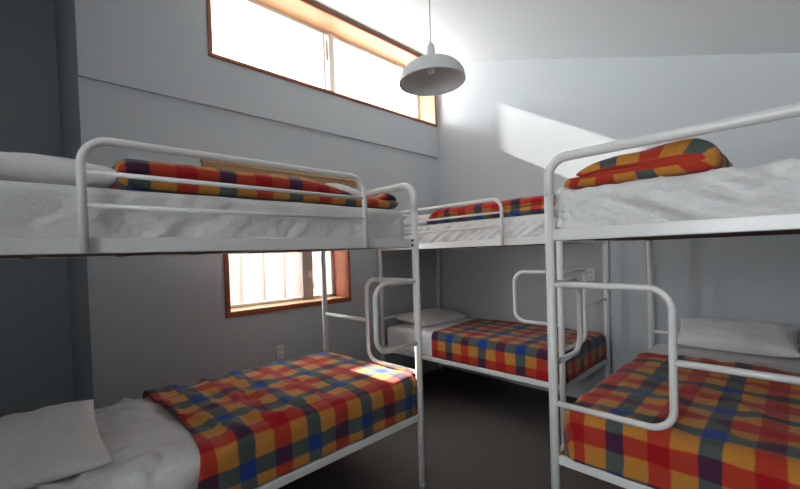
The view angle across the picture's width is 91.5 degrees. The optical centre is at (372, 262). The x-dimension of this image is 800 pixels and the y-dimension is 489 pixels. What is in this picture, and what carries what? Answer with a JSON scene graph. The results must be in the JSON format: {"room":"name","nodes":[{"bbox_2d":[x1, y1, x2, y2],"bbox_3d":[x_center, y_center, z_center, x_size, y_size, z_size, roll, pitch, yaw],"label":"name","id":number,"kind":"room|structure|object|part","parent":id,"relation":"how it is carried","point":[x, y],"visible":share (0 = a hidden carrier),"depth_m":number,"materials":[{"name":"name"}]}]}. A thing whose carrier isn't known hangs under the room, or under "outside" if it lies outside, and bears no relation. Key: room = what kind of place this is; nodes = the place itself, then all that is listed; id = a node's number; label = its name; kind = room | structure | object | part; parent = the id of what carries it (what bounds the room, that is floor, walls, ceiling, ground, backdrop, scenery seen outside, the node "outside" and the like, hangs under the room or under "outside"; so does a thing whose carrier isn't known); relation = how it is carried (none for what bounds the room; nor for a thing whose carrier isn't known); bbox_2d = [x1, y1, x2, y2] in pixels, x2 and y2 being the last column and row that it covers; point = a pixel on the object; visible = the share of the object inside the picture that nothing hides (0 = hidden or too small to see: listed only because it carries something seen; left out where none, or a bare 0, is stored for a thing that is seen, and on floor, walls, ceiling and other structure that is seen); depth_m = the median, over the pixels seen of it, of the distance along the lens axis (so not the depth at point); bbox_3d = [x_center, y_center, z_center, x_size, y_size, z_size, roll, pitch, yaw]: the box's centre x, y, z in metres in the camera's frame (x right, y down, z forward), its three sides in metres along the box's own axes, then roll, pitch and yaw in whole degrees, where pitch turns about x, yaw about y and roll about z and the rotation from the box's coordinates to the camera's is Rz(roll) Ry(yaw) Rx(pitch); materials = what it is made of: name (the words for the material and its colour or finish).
{"room":"dormitory","nodes":[
{"label":"dormitory","id":0,"kind":"room"},
{"bbox_2d":[0,0,73,416],"bbox_3d":[-3.192,-0.650,3.041,1.450,4.303,0.120,-3,2,-42],"label":"wall","id":1,"kind":"structure","parent":0,"point":[36,371],"depth_m":3.26,"materials":[{"name":"grey paint"}]},
{"bbox_2d":[54,0,88,401],"bbox_3d":[-2.312,-0.681,3.064,0.120,4.303,1.035,-3,2,-42],"label":"wall","id":2,"kind":"structure","parent":0,"point":[61,7],"depth_m":2.98,"materials":[{"name":"grey paint"}]},
{"bbox_2d":[69,0,443,408],"bbox_3d":[-0.572,-0.572,3.764,3.620,3.938,0.292,-3,2,-42],"label":"wall","id":3,"kind":"structure","parent":0,"point":[144,71],"depth_m":2.92,"materials":[{"name":"white paint"}]},
{"bbox_2d":[200,159,356,187],"bbox_3d":[-0.716,-0.768,3.432,1.535,0.078,0.050,-3,2,-42],"label":"trim","id":4,"kind":"structure","parent":3,"relation":"attached to","point":[323,179],"depth_m":3.31,"materials":[{"name":"brown wood"}]},
{"bbox_2d":[276,345,283,358],"bbox_3d":[-0.797,0.774,3.369,0.072,0.116,0.012,-3,2,-42],"label":"wall outlet","id":5,"kind":"object","parent":3,"relation":"attached to","point":[280,348],"visible":1,"depth_m":3.37,"materials":[{"name":"white plastic"}]},
{"bbox_2d":[223,250,350,317],"bbox_3d":[-0.790,-0.160,3.566,1.266,1.143,0.284,-3,2,-42],"label":"window","id":6,"kind":"structure","parent":3,"relation":"in","point":[339,261],"depth_m":3.80,"materials":[{"name":"brown wood"}]},
{"bbox_3d":[-1.152,-0.158,3.052,0.038,1.100,0.014,-3,2,-42],"label":"architrave","id":7,"kind":"part","parent":6,"relation":"part of","materials":[{"name":"brown wood"}]},
{"bbox_3d":[-0.851,0.359,3.663,1.214,0.030,0.040,-3,2,-42],"label":"sash frame","id":8,"kind":"part","parent":6,"relation":"part of","materials":[{"name":"brown wood"}]},
{"bbox_3d":[-0.776,0.388,3.583,1.250,0.030,0.270,-3,2,-42],"label":"sill","id":9,"kind":"part","parent":6,"relation":"part of","materials":[{"name":"brown wood"}]},
{"bbox_3d":[-0.680,0.389,3.478,1.266,0.043,0.014,-3,2,-42],"label":"architrave","id":10,"kind":"part","parent":6,"relation":"part of","materials":[{"name":"brown wood"}]},
{"bbox_3d":[-0.435,-0.192,4.050,0.035,1.087,0.040,-3,2,-42],"label":"sash frame","id":11,"kind":"part","parent":6,"relation":"part of","materials":[{"name":"white metal"}]},
{"bbox_3d":[-0.243,-0.207,3.885,0.026,1.100,0.014,-3,2,-42],"label":"architrave","id":12,"kind":"part","parent":6,"relation":"part of","materials":[{"name":"brown wood"}]},
{"bbox_2d":[206,0,436,126],"bbox_3d":[-0.333,-2.020,3.988,2.770,0.789,0.306,-3,2,-42],"label":"window","id":13,"kind":"structure","parent":3,"relation":"in","point":[306,14],"depth_m":3.98,"materials":[{"name":"brown wood"}]},
{"bbox_3d":[-1.244,-1.967,2.955,0.031,0.729,0.014,-3,2,-42],"label":"architrave","id":14,"kind":"part","parent":13,"relation":"part of","materials":[{"name":"brown wood"}]},
{"bbox_3d":[-0.431,-2.366,4.075,2.724,0.035,0.040,-3,2,-42],"label":"sash frame","id":15,"kind":"part","parent":13,"relation":"part of","materials":[{"name":"white metal"}]},
{"bbox_3d":[-0.222,-1.642,3.888,2.770,0.030,0.014,-3,2,-42],"label":"architrave","id":16,"kind":"part","parent":13,"relation":"part of","materials":[{"name":"brown wood"}]},
{"bbox_3d":[-0.247,-2.400,3.872,2.770,0.030,0.014,-3,2,-42],"label":"architrave","id":17,"kind":"part","parent":13,"relation":"part of","materials":[{"name":"brown wood"}]},
{"bbox_3d":[0.573,-2.068,4.992,0.030,0.737,0.040,-3,2,-42],"label":"sash frame","id":18,"kind":"part","parent":13,"relation":"part of","materials":[{"name":"white metal"}]},
{"bbox_3d":[0.776,-2.075,4.807,0.025,0.729,0.014,-3,2,-42],"label":"architrave","id":19,"kind":"part","parent":13,"relation":"part of","materials":[{"name":"brown wood"}]},
{"bbox_2d":[229,252,329,304],"bbox_3d":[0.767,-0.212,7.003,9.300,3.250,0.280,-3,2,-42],"label":"window","id":20,"kind":"structure","parent":0,"point":[255,277],"depth_m":5.05,"materials":[{"name":"clear glass"}]},
{"bbox_3d":[-0.637,-0.110,5.594,0.680,3.200,0.100,-3,2,-42],"label":"gate post","id":21,"kind":"part","parent":20,"relation":"part of","materials":[{"name":"white"}]},
{"bbox_2d":[211,0,383,89],"bbox_3d":[-1.248,-2.583,4.299,3.065,0.120,1.360,-3,2,-42],"label":"window pane","id":22,"kind":"object","parent":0,"point":[242,31],"visible":0.44,"depth_m":4.56,"materials":[{"name":"clear glass"}]},
{"bbox_2d":[278,367,625,488],"bbox_3d":[-0.227,1.473,2.522,5.150,0.120,4.820,-3,2,-42],"label":"floor","id":23,"kind":"structure","parent":0,"point":[482,432],"depth_m":2.88,"materials":[{"name":"carpet"}]},
{"bbox_2d":[0,137,426,488],"bbox_3d":[-0.767,0.490,2.089,2.017,1.900,1.039,-3,2,-42],"label":"bunk bed","id":24,"kind":"object","parent":23,"relation":"on","point":[83,246],"visible":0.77,"depth_m":1.77,"materials":[{"name":"white paint"}]},
{"bbox_2d":[29,402,183,488],"bbox_3d":[-0.745,0.862,2.107,1.957,0.219,0.968,-3,2,-42],"label":"mattress","id":25,"kind":"object","parent":24,"relation":"on","point":[169,408],"visible":0.12,"depth_m":1.95,"materials":[{"name":"grey fabric"}]},
{"bbox_2d":[0,399,113,488],"bbox_3d":[-1.397,0.730,1.607,0.460,0.104,0.860,-3,2,-39],"label":"pillow","id":26,"kind":"object","parent":25,"relation":"on","point":[47,444],"visible":1,"depth_m":1.47,"materials":[{"name":"white fabric"}]},
{"bbox_2d":[36,396,199,488],"bbox_3d":[-1.153,0.860,1.733,0.531,0.253,1.015,-3,2,-42],"label":"sheet","id":27,"kind":"object","parent":25,"relation":"on","point":[149,447],"visible":0.65,"depth_m":1.54,"materials":[{"name":"white fabric"}]},
{"bbox_2d":[142,351,416,488],"bbox_3d":[-0.519,0.823,2.315,1.366,0.277,0.995,-3,2,-42],"label":"blanket","id":28,"kind":"object","parent":25,"relation":"on","point":[251,428],"visible":0.98,"depth_m":2.00,"materials":[{"name":"fabric"}]},
{"bbox_3d":[-1.122,-0.075,2.443,1.930,0.054,0.028,-3,2,-42],"label":"rail","id":29,"kind":"part","parent":24,"relation":"part of","materials":[{"name":"white metal"}]},
{"bbox_3d":[-0.792,-0.061,2.083,1.942,0.017,0.948,-3,2,-42],"label":"board","id":30,"kind":"part","parent":24,"relation":"part of","materials":[{"name":"white metal"}]},
{"bbox_2d":[0,180,404,237],"bbox_3d":[-0.799,-0.178,2.078,1.937,0.214,0.960,-3,2,-42],"label":"mattress","id":31,"kind":"object","parent":24,"relation":"on","point":[27,209],"visible":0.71,"depth_m":1.47,"materials":[{"name":"grey fabric"}]},
{"bbox_2d":[0,152,116,188],"bbox_3d":[-1.351,-0.330,1.592,0.440,0.143,0.800,-3,2,-42],"label":"pillow","id":32,"kind":"object","parent":31,"relation":"on","point":[19,167],"visible":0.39,"depth_m":1.33,"materials":[{"name":"white fabric"}]},
{"bbox_2d":[110,159,397,209],"bbox_3d":[-0.536,-0.368,2.075,1.467,0.136,0.494,-3,2,-42],"label":"folded blanket","id":33,"kind":"object","parent":31,"relation":"on","point":[387,201],"visible":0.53,"depth_m":1.69,"materials":[{"name":"fabric"}]},
{"bbox_2d":[326,183,361,195],"bbox_3d":[-0.277,-0.418,2.577,0.300,0.204,0.420,-3,2,-42],"label":"pillow","id":34,"kind":"object","parent":31,"relation":"on","point":[336,185],"visible":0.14,"depth_m":2.46,"materials":[{"name":"white fabric"}]},
{"bbox_3d":[-0.463,-0.082,1.723,1.930,0.054,0.028,-3,2,-42],"label":"rail","id":35,"kind":"part","parent":24,"relation":"part of","materials":[{"name":"white metal"}]},
{"bbox_3d":[-0.489,-0.249,1.666,1.244,0.384,0.028,-3,2,-42],"label":"guard rail","id":36,"kind":"part","parent":24,"relation":"part of","materials":[{"name":"white metal"}]},
{"bbox_3d":[-0.374,0.540,3.122,0.043,1.688,0.043,-3,2,-42],"label":"post","id":37,"kind":"part","parent":24,"relation":"part of","materials":[{"name":"white metal"}]},
{"bbox_3d":[-0.426,0.988,1.746,1.930,0.040,0.028,-3,2,-42],"label":"rail","id":38,"kind":"part","parent":24,"relation":"part of","materials":[{"name":"white metal"}]},
{"bbox_3d":[-0.067,-0.118,2.748,0.028,0.054,0.936,-3,2,-42],"label":"rail","id":39,"kind":"part","parent":24,"relation":"part of","materials":[{"name":"white metal"}]},
{"bbox_3d":[0.285,0.533,2.402,0.043,1.688,0.043,-3,2,-42],"label":"post","id":40,"kind":"part","parent":24,"relation":"part of","materials":[{"name":"white metal"}]},
{"bbox_2d":[378,187,610,444],"bbox_3d":[1.083,0.391,3.802,1.039,1.900,1.907,-3,2,-42],"label":"bunk bed","id":41,"kind":"object","parent":23,"relation":"on","point":[528,241],"visible":0.59,"depth_m":3.18,"materials":[{"name":"white metal"}]},
{"bbox_3d":[0.104,0.502,4.166,0.043,1.688,0.043,-3,2,-42],"label":"post","id":42,"kind":"part","parent":41,"relation":"part of","materials":[{"name":"white metal"}]},
{"bbox_3d":[0.823,0.464,4.825,0.043,1.688,0.043,-3,2,-42],"label":"post","id":43,"kind":"part","parent":41,"relation":"part of","materials":[{"name":"white metal"}]},
{"bbox_3d":[0.613,-0.326,3.523,0.028,0.384,1.244,-3,2,-42],"label":"guard rail","id":44,"kind":"part","parent":41,"relation":"part of","materials":[{"name":"white metal"}]},
{"bbox_3d":[0.710,-0.159,3.466,0.028,0.054,1.820,-3,2,-42],"label":"rail","id":45,"kind":"part","parent":41,"relation":"part of","materials":[{"name":"white metal"}]},
{"bbox_3d":[0.746,0.911,3.489,0.028,0.040,1.820,-3,2,-42],"label":"rail","id":46,"kind":"part","parent":41,"relation":"part of","materials":[{"name":"white metal"}]},
{"bbox_2d":[403,213,555,243],"bbox_3d":[1.063,-0.278,3.799,1.012,0.214,1.895,-3,2,-42],"label":"mattress","id":47,"kind":"object","parent":41,"relation":"on","point":[533,225],"visible":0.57,"depth_m":3.23,"materials":[{"name":"grey fabric"}]},
{"bbox_2d":[403,214,432,226],"bbox_3d":[0.652,-0.451,4.228,0.660,0.137,0.400,-3,2,-42],"label":"pillow","id":48,"kind":"object","parent":47,"relation":"on","point":[420,217],"visible":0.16,"depth_m":4.00,"materials":[{"name":"white fabric"}]},
{"bbox_2d":[426,195,555,223],"bbox_3d":[1.043,-0.454,3.432,0.389,0.144,1.178,-3,2,-42],"label":"folded blanket","id":49,"kind":"object","parent":47,"relation":"on","point":[533,204],"visible":0.7,"depth_m":3.22,"materials":[{"name":"fabric"}]},
{"bbox_2d":[387,322,602,373],"bbox_3d":[1.105,0.763,3.800,0.969,0.219,1.844,-3,2,-42],"label":"mattress","id":50,"kind":"object","parent":41,"relation":"on","point":[391,330],"visible":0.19,"depth_m":4.09,"materials":[{"name":"grey fabric"}]},
{"bbox_2d":[395,318,471,355],"bbox_3d":[0.779,0.758,4.156,0.973,0.222,0.540,-3,2,-42],"label":"sheet","id":51,"kind":"object","parent":50,"relation":"on","point":[404,334],"visible":0.42,"depth_m":3.92,"materials":[{"name":"white fabric"}]},
{"bbox_2d":[396,308,466,326],"bbox_3d":[0.665,0.593,4.319,0.740,0.132,0.418,-3,2,-42],"label":"pillow","id":52,"kind":"object","parent":51,"relation":"on","point":[431,316],"visible":0.92,"depth_m":4.18,"materials":[{"name":"white fabric"}]},
{"bbox_2d":[431,318,605,383],"bbox_3d":[1.293,0.750,3.595,0.990,0.250,1.312,-3,2,-42],"label":"blanket","id":53,"kind":"object","parent":50,"relation":"on","point":[521,349],"visible":0.79,"depth_m":3.28,"materials":[{"name":"fabric"}]},
{"bbox_3d":[1.070,-0.161,3.796,0.948,0.017,1.832,-3,2,-42],"label":"board","id":54,"kind":"part","parent":41,"relation":"part of","materials":[{"name":"white metal"}]},
{"bbox_3d":[1.429,-0.198,4.125,0.028,0.054,1.820,-3,2,-42],"label":"rail","id":55,"kind":"part","parent":41,"relation":"part of","materials":[{"name":"white metal"}]},
{"bbox_3d":[1.361,0.488,2.794,0.043,1.688,0.043,-3,2,-42],"label":"post","id":56,"kind":"part","parent":41,"relation":"part of","materials":[{"name":"white metal"}]},
{"bbox_3d":[1.698,-0.185,3.110,0.936,0.054,0.028,-3,2,-42],"label":"rail","id":57,"kind":"part","parent":41,"relation":"part of","materials":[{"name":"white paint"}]},
{"bbox_3d":[1.734,0.885,3.133,0.936,0.040,0.028,-3,2,-42],"label":"rail","id":58,"kind":"part","parent":41,"relation":"part of","materials":[{"name":"white metal"}]},
{"bbox_3d":[2.079,0.450,3.453,0.043,1.688,0.043,-3,2,-42],"label":"post","id":59,"kind":"part","parent":41,"relation":"part of","materials":[{"name":"white metal"}]},
{"bbox_2d":[544,102,799,488],"bbox_3d":[1.881,0.399,2.134,1.907,1.900,1.023,-3,2,-42],"label":"bunk bed","id":60,"kind":"object","parent":23,"relation":"on","point":[786,223],"visible":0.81,"depth_m":1.65,"materials":[{"name":"white paint"}]},
{"bbox_3d":[0.869,0.525,1.868,0.043,1.688,0.043,-3,2,-42],"label":"post","id":61,"kind":"part","parent":60,"relation":"part of","materials":[{"name":"white metal"}]},
{"bbox_3d":[1.532,-0.166,2.482,1.820,0.054,0.028,-3,2,-42],"label":"rail","id":62,"kind":"part","parent":60,"relation":"part of","materials":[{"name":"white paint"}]},
{"bbox_3d":[1.213,0.937,1.517,0.028,0.040,0.936,-3,2,-42],"label":"rail","id":63,"kind":"part","parent":60,"relation":"part of","materials":[{"name":"white metal"}]},
{"bbox_3d":[2.239,0.452,3.124,0.043,1.688,0.043,-3,2,-42],"label":"post","id":64,"kind":"part","parent":60,"relation":"part of","materials":[{"name":"white metal"}]},
{"bbox_3d":[1.177,-0.133,1.494,0.028,0.054,0.936,-3,2,-42],"label":"rail","id":65,"kind":"part","parent":60,"relation":"part of","materials":[{"name":"white metal"}]},
{"bbox_2d":[554,158,799,228],"bbox_3d":[1.861,-0.275,2.124,1.922,0.224,1.042,-3,2,-42],"label":"mattress","id":66,"kind":"object","parent":60,"relation":"on","point":[773,187],"visible":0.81,"depth_m":1.48,"materials":[{"name":"grey fabric"}]},
{"bbox_2d":[564,138,732,189],"bbox_3d":[1.288,-0.433,1.832,0.500,0.141,0.577,-3,2,-42],"label":"folded blanket","id":67,"kind":"object","parent":66,"relation":"on","point":[691,155],"visible":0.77,"depth_m":1.60,"materials":[{"name":"fabric"}]},
{"bbox_3d":[1.862,-0.152,2.122,1.832,0.017,0.948,-3,2,-42],"label":"board","id":68,"kind":"part","parent":60,"relation":"part of","materials":[{"name":"white metal"}]},
{"bbox_3d":[2.546,-0.206,2.750,0.028,0.054,0.936,-3,2,-42],"label":"rail","id":69,"kind":"part","parent":60,"relation":"part of","materials":[{"name":"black metal"}]},
{"bbox_2d":[312,0,799,60],"bbox_3d":[-0.349,-2.117,2.446,5.230,1.921,4.900,-3,2,-42],"label":"ceiling","id":70,"kind":"structure","parent":0,"point":[462,30],"depth_m":2.96,"materials":[{"name":"white paint"}]},
{"bbox_2d":[399,0,465,95],"bbox_3d":[0.338,-1.470,2.289,0.390,0.816,0.390,-3,2,-42],"label":"pendant lamp","id":71,"kind":"object","parent":70,"relation":"hanging from","point":[432,73],"visible":1,"depth_m":2.37,"materials":[{"name":"white metal"}]},
{"bbox_3d":[0.335,-1.558,2.287,0.006,0.559,0.006,-2,1,-20],"label":"cord","id":72,"kind":"part","parent":71,"relation":"part of","materials":[{"name":"grey plastic"}]},
{"bbox_2d":[427,42,434,53],"bbox_3d":[0.346,-1.226,2.294,0.056,0.145,0.056,-3,2,-42],"label":"socket","id":73,"kind":"object","parent":71,"relation":"attached to","point":[430,47],"depth_m":2.27,"materials":[{"name":"white plastic"}]},
{"bbox_3d":[0.349,-1.136,2.296,0.052,0.055,0.052,-3,2,-42],"label":"bulb","id":74,"kind":"part","parent":71,"relation":"part of","materials":[{"name":"white glass"}]},
{"bbox_3d":[0.350,-1.128,2.296,0.390,0.132,0.390,-3,2,-42],"label":"lamp shade","id":75,"kind":"part","parent":71,"relation":"part of","materials":[{"name":"white metal"}]},
{"bbox_2d":[437,53,799,397],"bbox_3d":[1.943,-0.663,3.799,0.140,3.946,3.740,-3,2,-42],"label":"wall","id":76,"kind":"structure","parent":0,"point":[499,131],"depth_m":3.48,"materials":[{"name":"white paint"}]},
{"bbox_2d":[587,268,594,280],"bbox_3d":[2.039,0.112,3.627,0.012,0.116,0.072,-3,2,-42],"label":"wall outlet","id":77,"kind":"object","parent":76,"relation":"attached to","point":[590,271],"visible":1,"depth_m":3.62,"materials":[{"name":"white plastic"}]},
{"bbox_3d":[1.889,0.772,2.125,1.844,0.219,0.937,-3,2,-42],"label":"mattress","id":78,"kind":"object","parent":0,"visible":0},
{"bbox_2d":[564,352,799,488],"bbox_3d":[1.713,0.766,1.964,1.395,0.259,0.964,-3,2,-42],"label":"blanket","id":79,"kind":"object","parent":78,"relation":"on","point":[729,431],"visible":0.9,"depth_m":1.67,"materials":[{"name":"fabric"}]},
{"bbox_2d":[645,343,799,372],"bbox_3d":[2.357,0.733,2.555,0.559,0.212,0.941,-3,2,-42],"label":"sheet","id":80,"kind":"object","parent":78,"relation":"on","point":[780,363],"visible":0.46,"depth_m":2.59,"materials":[{"name":"white fabric"}]},
{"bbox_2d":[677,318,799,357],"bbox_3d":[2.510,0.503,2.700,0.292,0.198,0.640,-3,2,-42],"label":"pillow","id":81,"kind":"object","parent":80,"relation":"on","point":[739,336],"visible":1,"depth_m":2.61,"materials":[{"name":"white fabric"}]}
]}

